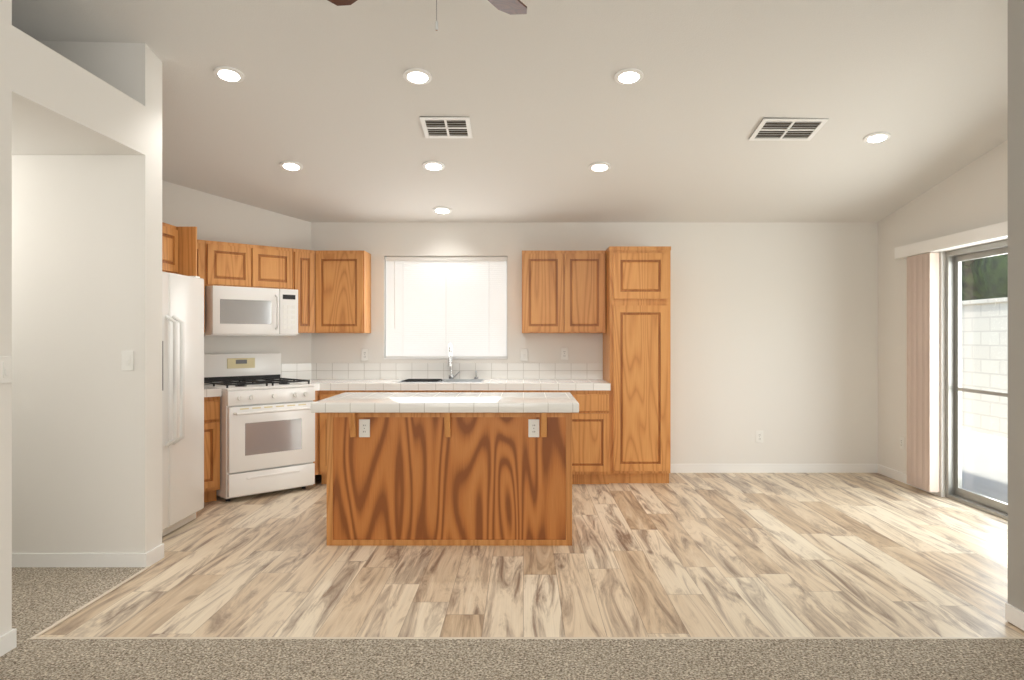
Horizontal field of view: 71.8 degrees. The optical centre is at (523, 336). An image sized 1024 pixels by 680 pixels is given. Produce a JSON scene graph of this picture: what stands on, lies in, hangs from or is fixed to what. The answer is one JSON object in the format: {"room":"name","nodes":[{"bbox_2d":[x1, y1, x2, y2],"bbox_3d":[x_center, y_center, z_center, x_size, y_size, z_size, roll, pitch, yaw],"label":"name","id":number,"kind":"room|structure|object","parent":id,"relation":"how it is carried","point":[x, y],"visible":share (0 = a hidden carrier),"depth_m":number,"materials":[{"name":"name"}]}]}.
{"room":"kitchen","nodes":[
{"label":"kitchen","id":0,"kind":"room"},
{"bbox_2d":[0,0,11,635],"bbox_3d":[-2.260,-0.794,0.575,0.180,4.248,4.850,0,0,0],"label":"wall","id":1,"kind":"structure","parent":0,"point":[5,313],"depth_m":2.96,"materials":[{"name":"paint"}]},
{"bbox_2d":[0,356,11,383],"bbox_3d":[-2.163,0.140,2.960,0.012,0.114,0.070,0,0,0],"label":"light switch","id":2,"kind":"object","parent":1,"relation":"attached to","point":[5,369],"visible":1,"depth_m":2.96,"materials":[{"name":"white plastic"}]},
{"bbox_2d":[0,629,16,656],"bbox_3d":[-2.164,1.285,0.581,0.012,0.078,4.862,0,0,0],"label":"baseboard","id":3,"kind":"structure","parent":1,"relation":"attached to","point":[8,641],"depth_m":2.96,"materials":[{"name":"white wood"}]},
{"bbox_2d":[12,26,144,154],"bbox_3d":[-4.385,-1.180,3.530,4.430,0.280,1.060,0,0,0],"label":"ceiling beam","id":4,"kind":"structure","parent":0,"point":[61,105],"depth_m":3.52,"materials":[{"name":"paint"}]},
{"bbox_2d":[12,41,161,552],"bbox_3d":[-4.385,-0.238,4.155,4.430,3.137,0.190,0,0,0],"label":"wall","id":5,"kind":"structure","parent":0,"point":[86,311],"depth_m":4.06,"materials":[{"name":"paint"}]},
{"bbox_2d":[12,550,151,566],"bbox_3d":[-4.379,1.288,4.054,4.442,0.085,0.012,0,0,0],"label":"baseboard","id":6,"kind":"structure","parent":5,"relation":"attached to","point":[18,559],"depth_m":4.05,"materials":[{"name":"white wood"}]},
{"bbox_2d":[121,351,133,370],"bbox_3d":[-2.270,0.140,4.053,0.070,0.114,0.012,0,0,0],"label":"light switch","id":7,"kind":"object","parent":5,"relation":"attached to","point":[127,360],"visible":1,"depth_m":4.05,"materials":[{"name":"white plastic"}]},
{"bbox_2d":[162,180,310,363],"bbox_3d":[-2.613,-0.007,6.463,0.150,2.674,1.386,0,0,45],"label":"wall","id":8,"kind":"structure","parent":0,"point":[210,217],"depth_m":6.40,"materials":[{"name":"paint"}]},
{"bbox_2d":[197,240,204,332],"bbox_3d":[-2.843,-0.415,5.899,0.263,0.770,0.318,0,0,-45],"label":"upper cabinet","id":9,"kind":"object","parent":8,"relation":"attached to","point":[200,243],"depth_m":5.86,"materials":[{"name":"brown wood"}]},
{"bbox_2d":[205,240,260,287],"bbox_3d":[-2.592,-0.611,6.150,0.443,0.378,0.318,0,0,-45],"label":"upper cabinet","id":10,"kind":"object","parent":8,"relation":"attached to","point":[234,264],"depth_m":6.04,"materials":[{"name":"brown wood"}]},
{"bbox_2d":[204,285,297,335],"bbox_3d":[-2.421,-0.211,6.213,0.756,0.413,0.472,0,0,-45],"label":"microwave","id":11,"kind":"object","parent":10,"relation":"attached to","point":[240,311],"visible":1,"depth_m":6.03,"materials":[{"name":"white plastic"}]},
{"bbox_2d":[261,246,292,288],"bbox_3d":[-2.358,-0.611,6.385,0.444,0.378,0.318,0,0,-45],"label":"upper cabinet","id":12,"kind":"object","parent":8,"relation":"attached to","point":[276,262],"depth_m":6.32,"materials":[{"name":"brown wood"}]},
{"bbox_2d":[293,249,314,332],"bbox_3d":[-2.122,-0.415,6.620,0.221,0.770,0.318,0,0,-45],"label":"upper cabinet","id":13,"kind":"object","parent":8,"relation":"attached to","point":[303,260],"depth_m":6.52,"materials":[{"name":"brown wood"}]},
{"bbox_2d":[12,0,1007,221],"bbox_3d":[-1.500,-2.186,2.600,10.600,2.293,9.200,0,0,0],"label":"ceiling","id":14,"kind":"structure","parent":0,"point":[330,99],"depth_m":4.61,"materials":[{"name":"paint"}]},
{"bbox_2d":[214,66,243,82],"bbox_3d":[-1.814,-1.610,4.358,0.176,0.011,0.176,0,-11,0],"label":"recessed light","id":15,"kind":"object","parent":14,"relation":"in","point":[228,74],"visible":0.98,"depth_m":4.34,"materials":[{"name":"white plastic"}]},
{"bbox_2d":[280,161,302,170],"bbox_3d":[-1.850,-1.355,5.639,0.176,0.012,0.176,0,-11,0],"label":"recessed light","id":16,"kind":"object","parent":14,"relation":"in","point":[290,165],"visible":0.92,"depth_m":5.63,"materials":[{"name":"white plastic"}]},
{"bbox_2d":[403,68,431,84],"bbox_3d":[-0.648,-1.591,4.340,0.176,0.012,0.176,0,-11,0],"label":"recessed light","id":17,"kind":"object","parent":14,"relation":"in","point":[417,76],"visible":0.98,"depth_m":4.33,"materials":[{"name":"white plastic"}]},
{"bbox_2d":[328,0,526,30],"bbox_3d":[-0.304,-1.504,2.422,1.294,0.887,1.292,0,0,0],"label":"ceiling fan","id":18,"kind":"object","parent":14,"relation":"hanging from","point":[512,7],"visible":1,"depth_m":2.95,"materials":[{"name":"brown plastic"}]},
{"bbox_2d":[423,161,444,170],"bbox_3d":[-0.711,-1.349,5.615,0.176,0.012,0.176,0,-11,0],"label":"recessed light","id":19,"kind":"object","parent":14,"relation":"in","point":[433,166],"visible":0.94,"depth_m":5.61,"materials":[{"name":"white plastic"}]},
{"bbox_2d":[433,206,451,213],"bbox_3d":[-0.753,-1.167,6.567,0.176,0.012,0.176,0,-11,0],"label":"recessed light","id":20,"kind":"object","parent":14,"relation":"in","point":[442,210],"visible":0.96,"depth_m":6.55,"materials":[{"name":"white plastic"}]},
{"bbox_2d":[420,117,472,137],"bbox_3d":[-0.538,-1.467,4.979,0.340,0.012,0.300,0,-11,0],"label":"ceiling vent","id":21,"kind":"object","parent":14,"relation":"in","point":[446,127],"visible":0.98,"depth_m":4.97,"materials":[{"name":"white metal"}]},
{"bbox_2d":[589,162,610,171],"bbox_3d":[0.605,-1.339,5.603,0.176,0.012,0.176,0,-10,0],"label":"recessed light","id":22,"kind":"object","parent":14,"relation":"in","point":[599,166],"visible":0.92,"depth_m":5.58,"materials":[{"name":"white plastic"}]},
{"bbox_2d":[614,68,643,84],"bbox_3d":[0.642,-1.575,4.295,0.176,0.012,0.176,0,-10,0],"label":"recessed light","id":23,"kind":"object","parent":14,"relation":"in","point":[628,76],"visible":1,"depth_m":4.28,"materials":[{"name":"white plastic"}]},
{"bbox_2d":[749,118,828,140],"bbox_3d":[1.843,-1.441,4.935,0.440,0.012,0.320,0,-10,0],"label":"ceiling vent","id":24,"kind":"object","parent":14,"relation":"in","point":[787,129],"visible":1,"depth_m":4.93,"materials":[{"name":"white metal"}]},
{"bbox_2d":[863,132,890,143],"bbox_3d":[2.523,-1.413,5.045,0.176,0.012,0.176,0,-9,0],"label":"recessed light","id":25,"kind":"object","parent":14,"relation":"in","point":[876,137],"visible":0.96,"depth_m":5.03,"materials":[{"name":"white plastic"}]},
{"bbox_2d":[0,567,1023,679],"bbox_3d":[-2.170,1.341,1.030,9.160,0.037,6.060,0,0,0],"label":"floor","id":26,"kind":"structure","parent":0,"point":[43,598],"depth_m":2.92,"materials":[{"name":"beige carpet"}]},
{"bbox_2d":[39,473,1023,636],"bbox_3d":[0.205,1.345,5.070,6.810,0.030,3.960,0,0,0],"label":"floor","id":27,"kind":"structure","parent":0,"point":[779,555],"depth_m":3.96,"materials":[{"name":"beige wood"}]},
{"bbox_2d":[162,222,196,517],"bbox_3d":[-2.719,0.265,4.727,0.658,2.130,0.904,0,0,0],"label":"upper cabinet","id":28,"kind":"object","parent":27,"relation":"on","point":[179,250],"visible":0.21,"depth_m":5.16,"materials":[{"name":"brown wood"}]},
{"bbox_2d":[162,271,203,536],"bbox_3d":[-2.639,0.449,4.715,0.779,1.762,0.880,0,0,0],"label":"fridge","id":29,"kind":"object","parent":27,"relation":"on","point":[182,400],"visible":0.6,"depth_m":4.81,"materials":[{"name":"white metal"}]},
{"bbox_2d":[204,396,219,502],"bbox_3d":[-2.734,0.905,5.789,0.262,0.849,0.628,0,0,-45],"label":"base cabinet","id":30,"kind":"object","parent":27,"relation":"on","point":[211,446],"visible":0.35,"depth_m":5.62,"materials":[{"name":"brown wood"}]},
{"bbox_2d":[204,363,310,396],"bbox_3d":[-2.334,0.371,6.182,1.383,0.218,0.638,0,0,-45],"label":"countertop","id":31,"kind":"structure","parent":30,"relation":"on","point":[298,371],"depth_m":6.74,"materials":[{"name":"tile"}]},
{"bbox_2d":[204,353,314,500],"bbox_3d":[-2.294,0.743,6.086,0.760,1.175,0.755,0,0,-45],"label":"range","id":32,"kind":"object","parent":27,"relation":"on","point":[267,430],"visible":0.9,"depth_m":5.87,"materials":[{"name":"white metal"}]},
{"bbox_2d":[313,391,318,484],"bbox_3d":[-2.065,0.905,6.472,0.090,0.849,0.608,0,0,-45],"label":"base cabinet","id":33,"kind":"object","parent":27,"relation":"on","point":[316,462],"visible":0.11,"depth_m":6.27,"materials":[{"name":"brown wood"}]},
{"bbox_2d":[319,390,390,483],"bbox_3d":[-1.501,0.905,6.584,0.627,0.848,0.628,0,0,0],"label":"base cabinet","id":34,"kind":"object","parent":27,"relation":"on","point":[323,394],"depth_m":6.27,"materials":[{"name":"brown wood"}]},
{"bbox_2d":[391,390,446,391],"bbox_3d":[-1.008,0.905,6.584,0.609,0.848,0.628,0,0,0],"label":"base cabinet","id":35,"kind":"object","parent":27,"relation":"on","point":[391,390],"depth_m":6.29,"materials":[{"name":"brown wood"}]},
{"bbox_2d":[319,412,574,545],"bbox_3d":[-0.470,0.905,4.828,1.560,0.849,0.785,0,0,0],"label":"kitchen island","id":36,"kind":"object","parent":27,"relation":"on","point":[448,469],"depth_m":4.50,"materials":[{"name":"brown wood"}]},
{"bbox_2d":[359,419,369,436],"bbox_3d":[-1.010,0.585,4.495,0.070,0.114,0.010,0,0,0],"label":"outlet","id":37,"kind":"object","parent":36,"relation":"attached to","point":[364,427],"visible":1,"depth_m":4.49,"materials":[{"name":"white plastic"}]},
{"bbox_2d":[311,392,578,411],"bbox_3d":[-0.492,0.449,4.855,1.684,0.062,0.850,0,0,0],"label":"island countertop","id":38,"kind":"structure","parent":36,"relation":"on","point":[347,401],"depth_m":4.46,"materials":[{"name":"white tile"}]},
{"bbox_2d":[528,419,538,436],"bbox_3d":[0.067,0.585,4.495,0.070,0.114,0.010,0,0,0],"label":"outlet","id":39,"kind":"object","parent":36,"relation":"attached to","point":[533,427],"visible":1,"depth_m":4.49,"materials":[{"name":"white plastic"}]},
{"bbox_2d":[447,390,502,391],"bbox_3d":[-0.511,0.905,6.584,0.608,0.848,0.628,0,0,0],"label":"base cabinet","id":40,"kind":"object","parent":27,"relation":"on","point":[447,390],"depth_m":6.29,"materials":[{"name":"brown wood"}]},
{"bbox_2d":[30,566,1023,638],"bbox_3d":[0.050,1.325,3.575,4.420,0.009,0.970,0,0,0],"label":"transition strip","id":41,"kind":"object","parent":27,"relation":"on","point":[36,636],"depth_m":3.10,"materials":[{"name":"beige wood"}]},
{"bbox_2d":[503,390,566,391],"bbox_3d":[0.015,0.905,6.584,0.695,0.848,0.628,0,0,0],"label":"base cabinet","id":42,"kind":"object","parent":27,"relation":"on","point":[503,390],"depth_m":6.29,"materials":[{"name":"brown wood"}]},
{"bbox_2d":[567,390,609,483],"bbox_3d":[0.505,0.905,6.584,0.533,0.848,0.628,0,0,0],"label":"base cabinet","id":43,"kind":"object","parent":27,"relation":"on","point":[591,442],"depth_m":6.27,"materials":[{"name":"brown wood"}]},
{"bbox_2d":[289,363,610,390],"bbox_3d":[-0.770,0.371,6.551,3.084,0.218,0.693,0,0,0],"label":"countertop","id":44,"kind":"structure","parent":43,"relation":"on","point":[495,376],"depth_m":6.89,"materials":[{"name":"tile"}]},
{"bbox_2d":[398,379,484,381],"bbox_3d":[-0.755,0.446,6.610,0.774,0.063,0.444,0,0,0],"label":"sink","id":45,"kind":"object","parent":44,"relation":"in","point":[462,380],"visible":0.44,"depth_m":6.81,"materials":[{"name":"silver metal"}]},
{"bbox_2d":[401,379,441,381],"bbox_3d":[-0.946,0.441,6.610,0.328,0.063,0.380,0,0,0],"label":"dish rack","id":46,"kind":"object","parent":45,"relation":"in","point":[422,380],"visible":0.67,"depth_m":6.55,"materials":[{"name":"metal"}]},
{"bbox_2d":[448,343,459,378],"bbox_3d":[-0.668,0.240,6.778,0.115,0.353,0.212,0,0,0],"label":"faucet","id":47,"kind":"object","parent":44,"relation":"on","point":[450,376],"visible":0.96,"depth_m":6.83,"materials":[{"name":"silver metal"}]},
{"bbox_2d":[603,246,670,482],"bbox_3d":[1.048,0.263,6.609,0.553,2.135,0.578,0,0,0],"label":"pantry","id":48,"kind":"object","parent":27,"relation":"on","point":[637,355],"visible":0.96,"depth_m":6.32,"materials":[{"name":"brown wood"}]},
{"bbox_2d":[311,222,877,463],"bbox_3d":[0.605,0.095,6.975,6.010,2.470,0.150,0,0,0],"label":"wall","id":49,"kind":"structure","parent":0,"point":[774,332],"depth_m":6.90,"materials":[{"name":"paint"}]},
{"bbox_2d":[315,251,370,332],"bbox_3d":[-1.714,-0.415,6.739,0.459,0.770,0.318,0,0,0],"label":"upper cabinet","id":50,"kind":"object","parent":49,"relation":"attached to","point":[342,291],"visible":1,"depth_m":6.58,"materials":[{"name":"brown wood"}]},
{"bbox_2d":[361,349,367,360],"bbox_3d":[-1.543,0.180,6.884,0.070,0.114,0.010,0,0,0],"label":"electrical outlet","id":51,"kind":"object","parent":49,"relation":"attached to","point":[364,354],"visible":1,"depth_m":6.88,"materials":[{"name":"white plastic"}]},
{"bbox_2d":[384,358,506,358],"bbox_3d":[-0.757,-0.279,6.968,1.198,1.006,0.133,0,0,0],"label":"window","id":52,"kind":"structure","parent":49,"relation":"in","point":[445,358],"depth_m":6.90,"materials":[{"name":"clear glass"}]},
{"bbox_2d":[385,257,506,357],"bbox_3d":[-0.757,-0.285,6.933,1.190,0.990,0.054,0,0,0],"label":"window blinds","id":53,"kind":"object","parent":49,"relation":"attached to","point":[435,306],"visible":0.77,"depth_m":6.94,"materials":[{"name":"white fabric"}]},
{"bbox_2d":[520,349,527,360],"bbox_3d":[0.007,0.180,6.883,0.070,0.114,0.012,0,0,0],"label":"electrical outlet","id":54,"kind":"object","parent":49,"relation":"attached to","point":[523,354],"visible":1,"depth_m":6.88,"materials":[{"name":"white plastic"}]},
{"bbox_2d":[522,251,605,332],"bbox_3d":[0.378,-0.415,6.739,0.781,0.770,0.318,0,0,0],"label":"upper cabinet","id":55,"kind":"object","parent":49,"relation":"attached to","point":[563,291],"visible":1,"depth_m":6.58,"materials":[{"name":"brown wood"}]},
{"bbox_2d":[561,348,567,359],"bbox_3d":[0.400,0.170,6.884,0.070,0.114,0.010,0,0,0],"label":"electrical outlet","id":56,"kind":"object","parent":49,"relation":"attached to","point":[564,353],"visible":1,"depth_m":6.88,"materials":[{"name":"white plastic"}]},
{"bbox_2d":[756,431,762,442],"bbox_3d":[2.303,0.980,6.895,0.070,0.114,0.010,0,0,0],"label":"electrical outlet","id":57,"kind":"object","parent":49,"relation":"attached to","point":[759,436],"visible":1,"depth_m":6.89,"materials":[{"name":"white plastic"}]},
{"bbox_2d":[671,464,875,472],"bbox_3d":[2.393,1.288,6.894,2.135,0.085,0.012,0,0,0],"label":"baseboard","id":58,"kind":"structure","parent":49,"relation":"attached to","point":[675,468],"depth_m":6.89,"materials":[{"name":"white wood"}]},
{"bbox_2d":[878,140,1007,496],"bbox_3d":[3.535,-0.205,5.100,0.150,3.070,3.900,0,0,0],"label":"wall","id":59,"kind":"structure","parent":0,"point":[972,195],"depth_m":6.27,"materials":[{"name":"paint"}]},
{"bbox_2d":[900,436,903,449],"bbox_3d":[3.455,0.973,6.455,0.010,0.114,0.070,0,0,0],"label":"electrical outlet","id":60,"kind":"object","parent":59,"relation":"attached to","point":[901,442],"visible":1,"depth_m":6.45,"materials":[{"name":"white plastic"}]},
{"bbox_2d":[876,464,936,494],"bbox_3d":[3.454,1.288,6.400,0.012,0.085,0.960,0,0,0],"label":"baseboard","id":61,"kind":"structure","parent":59,"relation":"attached to","point":[899,476],"depth_m":6.59,"materials":[{"name":"white wood"}]},
{"bbox_2d":[907,252,938,491],"bbox_3d":[3.413,0.300,6.047,0.080,1.990,0.356,0,0,0],"label":"vertical blinds","id":62,"kind":"object","parent":59,"relation":"attached to","point":[923,371],"visible":0.98,"depth_m":5.96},
{"bbox_2d":[895,221,1007,258],"bbox_3d":[3.409,-0.750,4.853,0.098,0.100,3.095,0,0,0],"label":"blind valance","id":63,"kind":"object","parent":59,"relation":"attached to","point":[990,233],"visible":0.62,"depth_m":5.50,"materials":[{"name":"beige plastic"}]},
{"bbox_2d":[945,240,1007,520],"bbox_3d":[3.535,0.316,4.925,0.090,2.026,1.844,0,0,0],"label":"door frame","id":64,"kind":"structure","parent":59,"relation":"attached to","point":[954,489],"depth_m":5.76,"materials":[{"name":"metal"}]},
{"bbox_2d":[1008,0,1023,611],"bbox_3d":[2.335,-0.644,0.725,0.150,3.948,5.150,0,0,0],"label":"wall","id":65,"kind":"structure","parent":0,"point":[1016,303],"depth_m":3.24,"materials":[{"name":"grey paint"}]},
{"bbox_2d":[1005,603,1023,630],"bbox_3d":[2.254,1.285,0.725,0.012,0.078,5.150,0,0,0],"label":"baseboard","id":66,"kind":"structure","parent":65,"relation":"attached to","point":[1013,616],"depth_m":3.24,"materials":[{"name":"white wood"}]},
{"label":"outside","id":67,"kind":"structure","parent":0,"visible":0},
{"bbox_2d":[962,429,1007,502],"bbox_3d":[8.805,1.440,6.000,10.390,0.100,20.000,0,0,0],"label":"ground","id":68,"kind":"structure","parent":67,"point":[997,465],"depth_m":7.66,"materials":[{"name":"concrete"}]},
{"bbox_2d":[962,258,991,300],"bbox_3d":[9.534,-1.137,13.349,3.641,5.035,3.400,0,0,0],"label":"tree","id":69,"kind":"object","parent":68,"relation":"on","point":[973,278],"depth_m":13.61,"materials":[{"name":"green plant"}]},
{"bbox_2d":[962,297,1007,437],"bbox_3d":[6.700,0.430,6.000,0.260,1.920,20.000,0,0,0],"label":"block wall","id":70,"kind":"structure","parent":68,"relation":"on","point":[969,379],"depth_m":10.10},
{"bbox_2d":[980,254,1007,297],"bbox_3d":[9.202,-0.940,11.433,3.232,4.640,3.119,0,0,0],"label":"tree","id":71,"kind":"object","parent":68,"relation":"on","point":[991,270],"depth_m":11.45,"materials":[{"name":"green plant"}]}
]}

